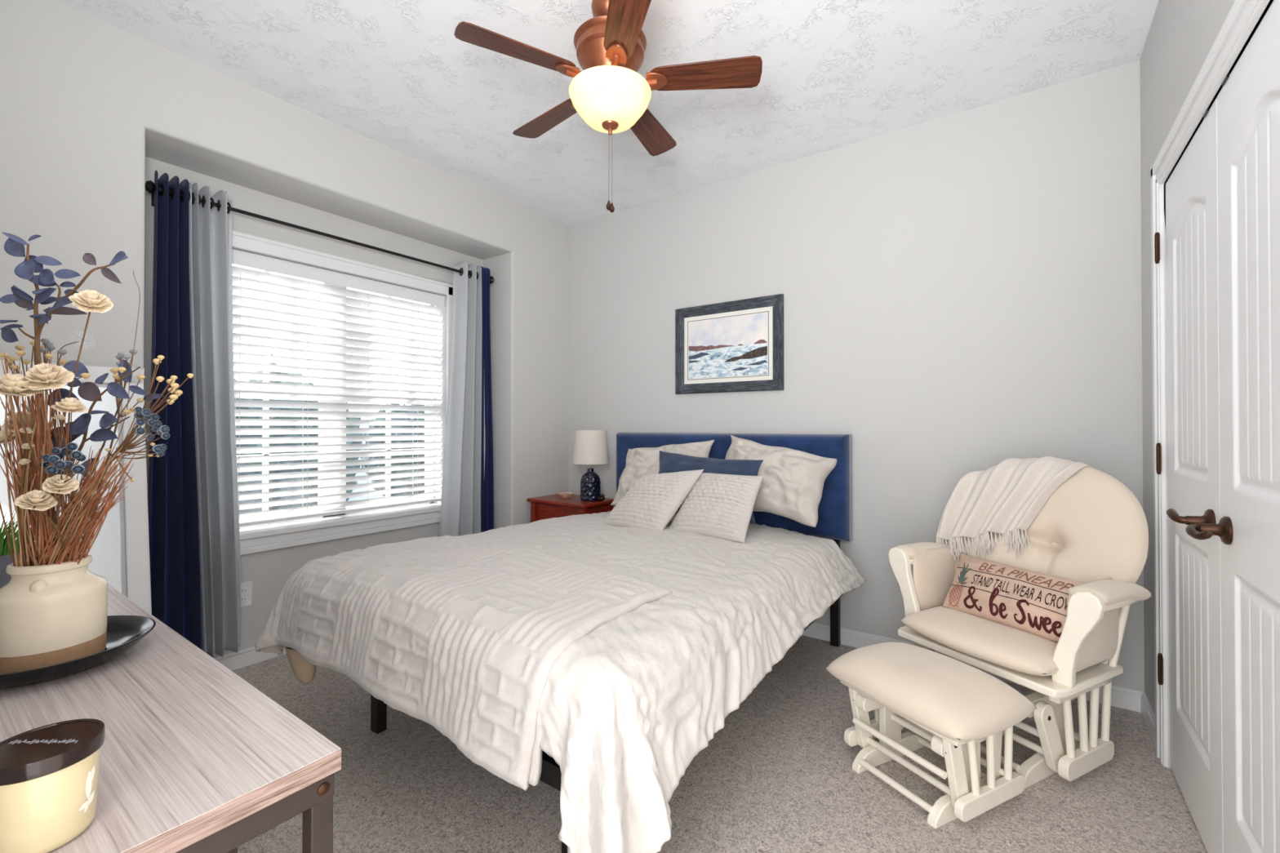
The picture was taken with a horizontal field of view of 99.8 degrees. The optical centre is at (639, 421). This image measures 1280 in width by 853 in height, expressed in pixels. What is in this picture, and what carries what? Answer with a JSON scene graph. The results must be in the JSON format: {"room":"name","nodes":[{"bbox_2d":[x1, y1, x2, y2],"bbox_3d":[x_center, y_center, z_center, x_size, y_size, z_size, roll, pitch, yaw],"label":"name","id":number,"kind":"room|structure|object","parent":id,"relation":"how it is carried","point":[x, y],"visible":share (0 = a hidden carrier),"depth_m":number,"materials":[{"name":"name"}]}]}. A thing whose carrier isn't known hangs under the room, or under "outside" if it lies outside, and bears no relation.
{"room":"bedroom","nodes":[
{"label":"bedroom","id":0,"kind":"room"},
{"bbox_2d":[0,0,568,657],"bbox_3d":[-1.616,-0.147,2.956,0.440,2.700,3.098,0,-1,35],"label":"wall","id":1,"kind":"structure","parent":0,"point":[91,108],"depth_m":2.47,"materials":[{"name":"paint"}]},
{"bbox_2d":[240,582,252,607],"bbox_3d":[-1.942,0.851,2.638,0.008,0.116,0.072,0,-1,35],"label":"wall outlet","id":2,"kind":"object","parent":1,"relation":"attached to","point":[246,588],"visible":0.73,"depth_m":2.65,"materials":[{"name":"white plastic"}]},
{"bbox_2d":[240,587,247,594],"bbox_3d":[-1.939,0.831,2.637,0.003,0.028,0.031,0,-1,35],"label":"socket","id":3,"kind":"object","parent":2,"relation":"attached to","point":[243,590],"depth_m":2.64,"materials":[{"name":"white plastic"}]},
{"bbox_2d":[240,596,247,602],"bbox_3d":[-1.939,0.871,2.637,0.003,0.028,0.031,0,-1,35],"label":"socket","id":4,"kind":"object","parent":2,"relation":"attached to","point":[243,599],"depth_m":2.64,"materials":[{"name":"white plastic"}]},
{"bbox_2d":[214,645,286,671],"bbox_3d":[-1.562,1.160,2.898,0.326,0.085,3.084,0,-1,35],"label":"baseboard","id":5,"kind":"structure","parent":1,"relation":"attached to","point":[248,656],"depth_m":2.63,"materials":[{"name":"white paint"}]},
{"bbox_2d":[145,180,493,284],"bbox_3d":[-1.589,-0.986,3.033,0.142,0.090,1.823,0,-1,35],"label":"curtain rod","id":6,"kind":"object","parent":1,"relation":"attached to","point":[150,187],"visible":0.62,"depth_m":2.77,"materials":[{"name":"black metal"}]},
{"bbox_2d":[147,170,201,649],"bbox_3d":[-2.026,0.054,2.341,0.140,2.236,0.199,0,-1,38],"label":"curtain","id":7,"kind":"object","parent":6,"relation":"hanging from","point":[172,505],"visible":0.86,"depth_m":2.34,"materials":[{"name":"blue fabric"}]},
{"bbox_2d":[188,182,240,658],"bbox_3d":[-1.934,0.005,2.463,0.117,2.136,0.221,0,-1,35],"label":"curtain","id":8,"kind":"object","parent":6,"relation":"hanging from","point":[210,227],"visible":0.97,"depth_m":2.46,"materials":[{"name":"grey fabric"}]},
{"bbox_2d":[439,261,484,537],"bbox_3d":[-1.170,0.029,3.538,0.108,2.166,0.326,0,-1,35],"label":"curtain","id":9,"kind":"object","parent":6,"relation":"hanging from","point":[460,504],"visible":0.87,"depth_m":3.55,"materials":[{"name":"grey fabric"}]},
{"bbox_2d":[234,270,434,528],"bbox_3d":[-1.792,-0.145,3.140,0.060,1.396,1.301,0,-1,35],"label":"window","id":10,"kind":"structure","parent":1,"relation":"in","point":[264,508],"depth_m":3.12,"materials":[{"name":"white paint"}]},
{"bbox_2d":[231,248,444,527],"bbox_3d":[-1.703,-0.157,3.078,0.066,1.364,1.294,0,-1,35],"label":"window blinds","id":11,"kind":"object","parent":10,"relation":"attached to","point":[240,258],"visible":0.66,"depth_m":3.02,"materials":[{"name":"white paint"}]},
{"bbox_2d":[231,230,453,555],"bbox_3d":[-1.734,-0.133,3.099,0.240,1.574,1.453,0,-1,35],"label":"trim","id":12,"kind":"structure","parent":1,"relation":"attached to","point":[251,542],"depth_m":3.00,"materials":[{"name":"white paint"}]},
{"bbox_2d":[480,266,493,532],"bbox_3d":[-1.062,0.030,3.693,0.109,2.166,0.094,0,-1,44],"label":"curtain","id":13,"kind":"object","parent":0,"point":[486,477],"visible":0.65,"depth_m":3.67,"materials":[{"name":"blue fabric"}]},
{"bbox_2d":[56,0,1158,226],"bbox_3d":[-0.163,-1.530,1.982,4.050,0.050,3.180,0,-1,35],"label":"ceiling","id":14,"kind":"structure","parent":0,"point":[396,74],"depth_m":2.30,"materials":[{"name":"white paint"}]},
{"bbox_2d":[453,0,762,212],"bbox_3d":[-0.117,-1.127,1.966,1.020,0.756,1.030,0,-1,35],"label":"ceiling fan","id":15,"kind":"object","parent":14,"relation":"hanging from","point":[609,94],"visible":1,"depth_m":1.86,"materials":[{"name":"brown wood"}]},
{"bbox_2d":[231,635,1207,852],"bbox_3d":[-0.400,1.218,1.626,4.050,0.050,4.000,0,-1,35],"label":"floor","id":16,"kind":"structure","parent":0,"point":[778,776],"depth_m":1.71,"materials":[{"name":"carpet"}]},
{"bbox_2d":[0,360,151,614],"bbox_3d":[-1.998,0.497,1.825,0.220,1.409,0.508,0,-1,35],"label":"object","id":17,"kind":"object","parent":16,"relation":"on","point":[120,551],"visible":0.3,"depth_m":1.98,"materials":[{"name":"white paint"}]},
{"bbox_2d":[0,583,341,852],"bbox_3d":[-1.176,0.813,1.016,1.618,0.750,0.412,0,-1,35],"label":"console table","id":18,"kind":"object","parent":16,"relation":"on","point":[194,757],"visible":0.52,"depth_m":0.71,"materials":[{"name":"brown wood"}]},
{"bbox_2d":[0,508,31,588],"bbox_3d":[-1.607,0.330,1.355,0.260,0.222,0.260,0,-1,35],"label":"potted grass","id":19,"kind":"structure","parent":18,"relation":"on","point":[6,559],"depth_m":1.33,"materials":[{"name":"green plant"}]},
{"bbox_2d":[0,552,26,588],"bbox_3d":[-1.615,0.386,1.350,0.116,0.110,0.116,0,-1,35],"label":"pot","id":20,"kind":"object","parent":19,"relation":"on","point":[6,559],"depth_m":1.33,"materials":[{"name":"beige ceramic"}]},
{"bbox_2d":[0,718,105,852],"bbox_3d":[-0.622,0.384,0.561,0.091,0.100,0.091,0,-1,35],"label":"jar candle","id":21,"kind":"object","parent":18,"relation":"on","point":[49,774],"visible":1,"depth_m":0.54,"materials":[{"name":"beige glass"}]},
{"bbox_2d":[0,615,155,688],"bbox_3d":[-1.059,0.417,0.967,0.282,0.041,0.282,0,-1,35],"label":"plate","id":22,"kind":"object","parent":18,"relation":"on","point":[123,632],"visible":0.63,"depth_m":0.94,"materials":[{"name":"black ceramic"}]},
{"bbox_2d":[0,554,107,674],"bbox_3d":[-1.059,0.338,0.967,0.146,0.178,0.146,0,-1,35],"label":"vase","id":23,"kind":"object","parent":22,"relation":"on","point":[51,614],"visible":0.91,"depth_m":0.92,"materials":[{"name":"ceramic"}]},
{"bbox_2d":[0,411,35,564],"bbox_3d":[-1.108,0.189,0.969,0.067,0.416,0.053,0,-1,35],"label":"flower","id":24,"kind":"object","parent":23,"relation":"in","point":[2,427],"visible":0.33,"depth_m":0.96,"materials":[{"name":"beige plant"}]},
{"bbox_2d":[0,430,37,554],"bbox_3d":[-1.099,0.206,0.951,0.087,0.382,0.033,0,0,-8],"label":"flower","id":25,"kind":"object","parent":23,"relation":"in","point":[2,432],"visible":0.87,"depth_m":0.95,"materials":[{"name":"beige plant"}]},
{"bbox_2d":[17,458,31,566],"bbox_3d":[-1.053,0.230,0.926,0.017,0.334,0.059,0,-1,-34],"label":"flower","id":26,"kind":"object","parent":23,"relation":"in","point":[24,461],"visible":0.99,"depth_m":0.91,"materials":[{"name":"brown plant"}]},
{"bbox_2d":[21,443,33,566],"bbox_3d":[-1.053,0.217,0.929,0.020,0.360,0.068,0,-1,-36],"label":"flower","id":27,"kind":"object","parent":23,"relation":"in","point":[25,446],"visible":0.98,"depth_m":0.91,"materials":[{"name":"beige plant"}]},
{"bbox_2d":[19,426,37,558],"bbox_3d":[-1.060,0.203,0.938,0.021,0.387,0.088,0,-1,-33],"label":"flower","id":28,"kind":"object","parent":23,"relation":"in","point":[28,430],"visible":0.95,"depth_m":0.91,"materials":[{"name":"beige plant"}]},
{"bbox_2d":[0,373,68,556],"bbox_3d":[-1.031,0.160,0.907,0.061,0.474,0.150,0,0,-25],"label":"flower","id":29,"kind":"object","parent":23,"relation":"in","point":[10,384],"visible":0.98,"depth_m":0.87,"materials":[{"name":"beige plant"}]},
{"bbox_2d":[13,489,63,552],"bbox_3d":[-0.996,0.254,0.913,0.045,0.286,0.147,0,-1,-27],"label":"flower","id":30,"kind":"object","parent":23,"relation":"in","point":[42,500],"visible":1,"depth_m":0.86,"materials":[{"name":"beige plant"}]},
{"bbox_2d":[0,232,80,516],"bbox_3d":[-1.105,0.028,0.964,0.172,0.738,0.075,0,0,9],"label":"branch","id":31,"kind":"object","parent":23,"relation":"in","point":[14,246],"visible":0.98,"depth_m":0.97,"materials":[{"name":"blue plant"}]},
{"bbox_2d":[0,341,90,485],"bbox_3d":[-1.102,0.124,0.999,0.212,0.546,0.065,0,0,0],"label":"flower sprig","id":32,"kind":"object","parent":23,"relation":"in","point":[20,353],"visible":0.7,"depth_m":1.00,"materials":[{"name":"beige plant"}]},
{"bbox_2d":[22,363,75,519],"bbox_3d":[-1.024,0.150,0.931,0.158,0.493,0.061,0,-1,42],"label":"flower","id":33,"kind":"object","parent":23,"relation":"in","point":[42,375],"visible":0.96,"depth_m":0.89,"materials":[{"name":"beige plant"}]},
{"bbox_2d":[31,525,67,539],"bbox_3d":[-1.059,0.287,0.968,0.056,0.219,0.047,0,-1,35],"label":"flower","id":34,"kind":"object","parent":23,"relation":"in","point":[53,527],"visible":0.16,"depth_m":0.95,"materials":[{"name":"brown plant"}]},
{"bbox_2d":[40,337,67,408],"bbox_3d":[-1.105,0.120,1.011,0.126,0.555,0.028,0,-1,35],"label":"flower sprig","id":35,"kind":"object","parent":23,"relation":"in","point":[48,346],"visible":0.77,"depth_m":1.02,"materials":[{"name":"grey plant"}]},
{"bbox_2d":[41,474,79,561],"bbox_3d":[-0.991,0.242,0.924,0.042,0.309,0.139,0,-1,-45],"label":"flower","id":36,"kind":"object","parent":23,"relation":"in","point":[54,484],"visible":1,"depth_m":0.89,"materials":[{"name":"beige plant"}]},
{"bbox_2d":[52,413,72,511],"bbox_3d":[-1.026,0.192,0.960,0.019,0.409,0.124,0,-1,-42],"label":"flower","id":37,"kind":"object","parent":23,"relation":"in","point":[59,416],"visible":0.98,"depth_m":0.92,"materials":[{"name":"beige plant"}]},
{"bbox_2d":[39,442,86,551],"bbox_3d":[-0.989,0.216,0.921,0.199,0.361,0.052,0,-1,41],"label":"sprig","id":38,"kind":"object","parent":23,"relation":"in","point":[60,467],"visible":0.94,"depth_m":0.90,"materials":[{"name":"blue plant"}]},
{"bbox_2d":[41,397,87,554],"bbox_3d":[-0.999,0.178,0.929,0.153,0.437,0.043,0,-1,34],"label":"flower","id":39,"kind":"object","parent":23,"relation":"in","point":[69,405],"visible":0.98,"depth_m":0.90,"materials":[{"name":"beige plant"}]},
{"bbox_2d":[0,353,135,566],"bbox_3d":[-1.043,0.131,0.960,0.349,0.532,0.138,0,0,0],"label":"grass","id":40,"kind":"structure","parent":23,"relation":"in","point":[75,530],"depth_m":0.94,"materials":[{"name":"brown plant"}]},
{"bbox_2d":[32,289,113,566],"bbox_3d":[-0.998,0.083,0.940,0.115,0.628,0.048,0,0,-12],"label":"flower","id":41,"kind":"object","parent":23,"relation":"in","point":[85,300],"visible":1,"depth_m":0.94,"materials":[{"name":"beige plant"}]},
{"bbox_2d":[55,331,95,501],"bbox_3d":[-1.059,0.112,1.009,0.052,0.570,0.108,0,-1,-44],"label":"flower","id":42,"kind":"object","parent":23,"relation":"in","point":[85,341],"visible":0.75,"depth_m":1.03,"materials":[{"name":"grey plant"}]},
{"bbox_2d":[34,251,128,539],"bbox_3d":[-0.985,0.046,0.943,0.198,0.702,0.060,0,0,21],"label":"branch","id":43,"kind":"object","parent":23,"relation":"in","point":[88,258],"visible":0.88,"depth_m":0.96,"materials":[{"name":"blue plant"}]},
{"bbox_2d":[48,349,137,544],"bbox_3d":[-1.019,0.128,1.008,0.140,0.538,0.078,0,0,-15],"label":"flower sprig","id":44,"kind":"object","parent":23,"relation":"in","point":[120,356],"visible":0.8,"depth_m":1.02,"materials":[{"name":"grey plant"}]},
{"bbox_2d":[48,359,164,475],"bbox_3d":[-0.979,0.141,0.985,0.228,0.513,0.073,0,0,10],"label":"branch","id":45,"kind":"object","parent":23,"relation":"in","point":[89,391],"visible":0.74,"depth_m":0.98,"materials":[{"name":"blue plant"}]},
{"bbox_2d":[45,406,169,564],"bbox_3d":[-0.932,0.185,0.959,0.254,0.423,0.063,0,0,10],"label":"sprig","id":46,"kind":"object","parent":23,"relation":"in","point":[157,426],"visible":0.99,"depth_m":0.95,"materials":[{"name":"blue plant"}]},
{"bbox_2d":[71,367,145,560],"bbox_3d":[-0.984,0.148,0.999,0.124,0.499,0.064,0,0,0],"label":"flower sprig","id":47,"kind":"object","parent":23,"relation":"in","point":[114,371],"visible":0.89,"depth_m":1.00,"materials":[{"name":"beige plant"}]},
{"bbox_2d":[59,442,159,517],"bbox_3d":[-0.965,0.217,0.978,0.212,0.359,0.060,0,0,0],"label":"flower sprig","id":48,"kind":"object","parent":23,"relation":"in","point":[151,443],"visible":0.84,"depth_m":0.98,"materials":[{"name":"brown plant"}]},
{"bbox_2d":[81,271,140,505],"bbox_3d":[-1.005,0.056,0.990,0.128,0.683,0.018,0,-1,-28],"label":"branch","id":49,"kind":"object","parent":23,"relation":"in","point":[133,271],"visible":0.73,"depth_m":1.02,"materials":[{"name":"brown plant"}]},
{"bbox_2d":[45,355,193,559],"bbox_3d":[-0.939,0.138,0.976,0.241,0.518,0.067,0,0,-2],"label":"flower sprig","id":50,"kind":"object","parent":23,"relation":"in","point":[171,381],"visible":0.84,"depth_m":0.98,"materials":[{"name":"beige plant"}]},
{"bbox_2d":[526,493,613,522],"bbox_3d":[-0.466,0.869,3.683,0.524,0.680,0.344,0,-1,35],"label":"nightstand","id":51,"kind":"object","parent":16,"relation":"on","point":[551,506],"visible":0.25,"depth_m":3.60,"materials":[{"name":"brown wood"}]},
{"bbox_2d":[557,492,573,497],"bbox_3d":[-0.516,0.515,3.754,0.117,0.029,0.116,0,-1,35],"label":"dish","id":52,"kind":"object","parent":51,"relation":"on","point":[562,495],"visible":1,"depth_m":3.72,"materials":[{"name":"beige ceramic"}]},
{"bbox_2d":[572,430,608,501],"bbox_3d":[-0.332,0.294,3.617,0.248,0.468,0.248,0,-1,35],"label":"table lamp","id":53,"kind":"object","parent":51,"relation":"on","point":[590,446],"visible":0.95,"depth_m":3.54,"materials":[{"name":"blue ceramic"}]},
{"bbox_2d":[596,493,604,501],"bbox_3d":[-0.265,0.504,3.574,0.076,0.049,0.042,0,-1,35],"label":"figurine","id":54,"kind":"object","parent":51,"relation":"on","point":[600,498],"visible":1,"depth_m":3.55,"materials":[{"name":"brown ceramic"}]},
{"bbox_2d":[370,432,852,852],"bbox_3d":[-0.086,0.633,2.478,1.531,1.133,2.045,0,-1,35],"label":"bed","id":55,"kind":"object","parent":16,"relation":"on","point":[834,522],"visible":0.23,"depth_m":2.86,"materials":[{"name":"blue fabric"}]},
{"bbox_3d":[-0.104,0.719,2.433,1.470,0.240,1.872,0,-1,35],"label":"mattress","id":56,"kind":"object","parent":55,"relation":"on","visible":0},
{"bbox_2d":[284,511,865,852],"bbox_3d":[-0.164,0.804,2.262,1.813,0.604,1.960,0,-1,35],"label":"comforter","id":57,"kind":"object","parent":56,"relation":"on","point":[624,710],"visible":0.6,"depth_m":1.42,"materials":[{"name":"beige fabric"}]},
{"bbox_2d":[254,535,671,791],"bbox_3d":[-0.651,0.671,1.828,1.489,0.390,0.770,0,-1,35],"label":"throw blanket","id":58,"kind":"object","parent":57,"relation":"on","point":[463,637],"visible":1,"depth_m":1.52,"materials":[{"name":"white fabric"}]},
{"bbox_2d":[602,469,703,530],"bbox_3d":[0.056,0.385,2.682,0.487,0.303,0.240,0,-1,35],"label":"throw cushion","id":59,"kind":"object","parent":57,"relation":"on","point":[653,500],"visible":0.98,"depth_m":2.61,"materials":[{"name":"white fabric"}]},
{"bbox_2d":[610,439,715,505],"bbox_3d":[0.122,0.304,3.164,0.612,0.403,0.325,0,-1,35],"label":"pillow sham","id":60,"kind":"object","parent":57,"relation":"on","point":[641,462],"visible":0.38,"depth_m":3.14,"materials":[{"name":"beige fabric"}]},
{"bbox_2d":[658,450,763,524],"bbox_3d":[0.321,0.321,2.740,0.623,0.325,0.188,0,-1,35],"label":"lumbar pillow","id":61,"kind":"object","parent":57,"relation":"on","point":[669,462],"visible":0.28,"depth_m":2.71,"materials":[{"name":"blue fabric"}]},
{"bbox_2d":[669,472,763,542],"bbox_3d":[0.352,0.392,2.542,0.410,0.275,0.244,0,-1,35],"label":"throw cushion","id":62,"kind":"object","parent":57,"relation":"on","point":[717,505],"visible":0.97,"depth_m":2.46,"materials":[{"name":"white fabric"}]},
{"bbox_2d":[724,435,837,527],"bbox_3d":[0.664,0.289,2.783,0.645,0.431,0.323,0,-1,35],"label":"pillow sham","id":63,"kind":"object","parent":57,"relation":"on","point":[792,485],"visible":0.73,"depth_m":2.65,"materials":[{"name":"beige fabric"}]},
{"bbox_2d":[826,641,1036,829],"bbox_3d":[0.939,0.995,1.784,0.401,0.397,0.527,0,-1,-26],"label":"ottoman","id":64,"kind":"object","parent":16,"relation":"on","point":[951,704],"visible":1,"depth_m":1.65,"materials":[{"name":"beige fabric"}]},
{"bbox_2d":[826,641,1036,742],"bbox_3d":[0.939,0.854,1.785,0.400,0.114,0.526,0,-1,-26],"label":"cushion","id":65,"kind":"object","parent":64,"relation":"on","point":[954,700],"depth_m":1.65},
{"bbox_2d":[888,466,1151,789],"bbox_3d":[1.373,0.676,2.004,0.596,1.040,0.740,0,-1,-26],"label":"glider chair","id":66,"kind":"object","parent":16,"relation":"on","point":[1092,530],"visible":0.68,"depth_m":1.83,"materials":[{"name":"beige paint"}]},
{"bbox_2d":[894,542,955,610],"bbox_3d":[1.213,0.655,2.269,0.305,0.285,0.124,0,-1,-26],"label":"cushion","id":67,"kind":"object","parent":66,"relation":"on","point":[934,568],"depth_m":2.19,"materials":[{"name":"beige fabric"}]},
{"bbox_2d":[900,605,1058,675],"bbox_3d":[1.325,0.777,1.980,0.490,0.099,0.514,0,-1,-26],"label":"seat cushion","id":68,"kind":"object","parent":66,"relation":"on","point":[1000,649],"depth_m":1.86,"materials":[{"name":"beige fabric"}]},
{"bbox_2d":[942,552,1087,642],"bbox_3d":[1.359,0.635,1.955,0.167,0.200,0.490,0,0,-25],"label":"lumbar pillow","id":69,"kind":"object","parent":66,"relation":"on","point":[1033,602],"visible":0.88,"depth_m":1.91,"materials":[{"name":"beige fabric"}]},
{"bbox_2d":[935,456,1095,564],"bbox_3d":[1.516,0.377,2.189,0.311,0.477,0.506,0,-1,-32],"label":"knit throw","id":70,"kind":"object","parent":66,"relation":"on","point":[1026,486],"visible":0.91,"depth_m":2.15,"materials":[{"name":"white fabric"}]},
{"bbox_2d":[947,466,1148,583],"bbox_3d":[1.513,0.471,2.075,0.284,0.630,0.676,0,-1,-26],"label":"cushion","id":71,"kind":"object","parent":66,"relation":"on","point":[1092,527],"depth_m":1.92,"materials":[{"name":"beige fabric"}]},
{"bbox_2d":[1067,577,1151,672],"bbox_3d":[1.487,0.651,1.717,0.305,0.285,0.124,0,-1,-26],"label":"armrest","id":72,"kind":"object","parent":66,"relation":"on","point":[1103,642],"depth_m":1.71,"materials":[{"name":"white wood"}]},
{"bbox_2d":[568,59,1144,691],"bbox_3d":[0.741,-0.145,3.240,4.050,2.700,0.100,0,-1,35],"label":"wall","id":73,"kind":"structure","parent":0,"point":[962,291],"depth_m":2.73,"materials":[{"name":"paint"}]},
{"bbox_2d":[675,293,784,394],"bbox_3d":[0.530,-0.456,3.314,0.724,0.554,0.028,0,-1,35],"label":"framed picture","id":74,"kind":"object","parent":73,"relation":"attached to","point":[735,345],"visible":1,"depth_m":3.30,"materials":[{"name":"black wood"}]},
{"bbox_2d":[688,312,767,378],"bbox_3d":[0.531,-0.456,3.316,0.532,0.362,0.001,0,-1,35],"label":"painting","id":75,"kind":"object","parent":74,"relation":"attached to","point":[732,345],"depth_m":3.30},
{"bbox_2d":[802,622,1144,712],"bbox_3d":[0.767,1.162,3.143,3.212,0.085,0.016,0,-1,35],"label":"baseboard","id":76,"kind":"structure","parent":73,"relation":"attached to","point":[1125,698],"depth_m":2.79,"materials":[{"name":"white paint"}]},
{"bbox_2d":[1139,0,1272,768],"bbox_3d":[1.190,-0.163,0.896,0.100,2.700,3.198,0,-1,35],"label":"wall","id":77,"kind":"structure","parent":0,"point":[1182,34],"depth_m":1.96,"materials":[{"name":"paint"}]},
{"bbox_2d":[1140,693,1155,746],"bbox_3d":[1.965,1.154,2.070,0.016,0.085,0.341,0,-1,35],"label":"baseboard","id":78,"kind":"structure","parent":77,"relation":"attached to","point":[1148,714],"depth_m":2.09,"materials":[{"name":"white paint"}]},
{"bbox_2d":[1154,97,1223,852],"bbox_3d":[1.635,0.176,1.637,0.116,2.010,0.628,0,-1,35],"label":"door","id":79,"kind":"structure","parent":77,"relation":"in","point":[1192,264],"depth_m":1.57,"materials":[{"name":"white paint"}]},
{"bbox_2d":[1150,0,1273,767],"bbox_3d":[1.499,0.134,1.345,0.120,2.113,1.403,0,-1,35],"label":"trim","id":80,"kind":"structure","parent":77,"relation":"attached to","point":[1244,15],"depth_m":1.87,"materials":[{"name":"white paint"}]},
{"bbox_2d":[1185,0,1279,852],"bbox_3d":[1.273,0.172,1.129,0.116,2.010,0.605,0,-1,35],"label":"door","id":81,"kind":"structure","parent":77,"relation":"in","point":[1248,527],"depth_m":1.18,"materials":[{"name":"white paint"}]},
{"label":"outside","id":82,"kind":"structure","parent":0,"visible":0},
{"bbox_2d":[346,457,385,506],"bbox_3d":[-16.245,1.695,14.627,36.550,0.100,55.000,0,-1,35],"label":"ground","id":83,"kind":"structure","parent":82,"point":[359,458],"depth_m":12.60,"materials":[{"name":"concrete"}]},
{"bbox_2d":[233,353,365,518],"bbox_3d":[-5.277,0.368,7.723,2.514,2.646,2.510,0,0,-19],"label":"outdoor view","id":84,"kind":"object","parent":83,"relation":"on","point":[254,500],"visible":0.07,"depth_m":6.97,"materials":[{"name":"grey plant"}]},
{"bbox_2d":[360,404,425,500],"bbox_3d":[-4.074,0.577,10.563,2.477,2.272,2.567,0,-1,35],"label":"bush","id":85,"kind":"object","parent":83,"relation":"on","point":[406,411],"visible":0.03,"depth_m":9.55,"materials":[{"name":"green plant"}]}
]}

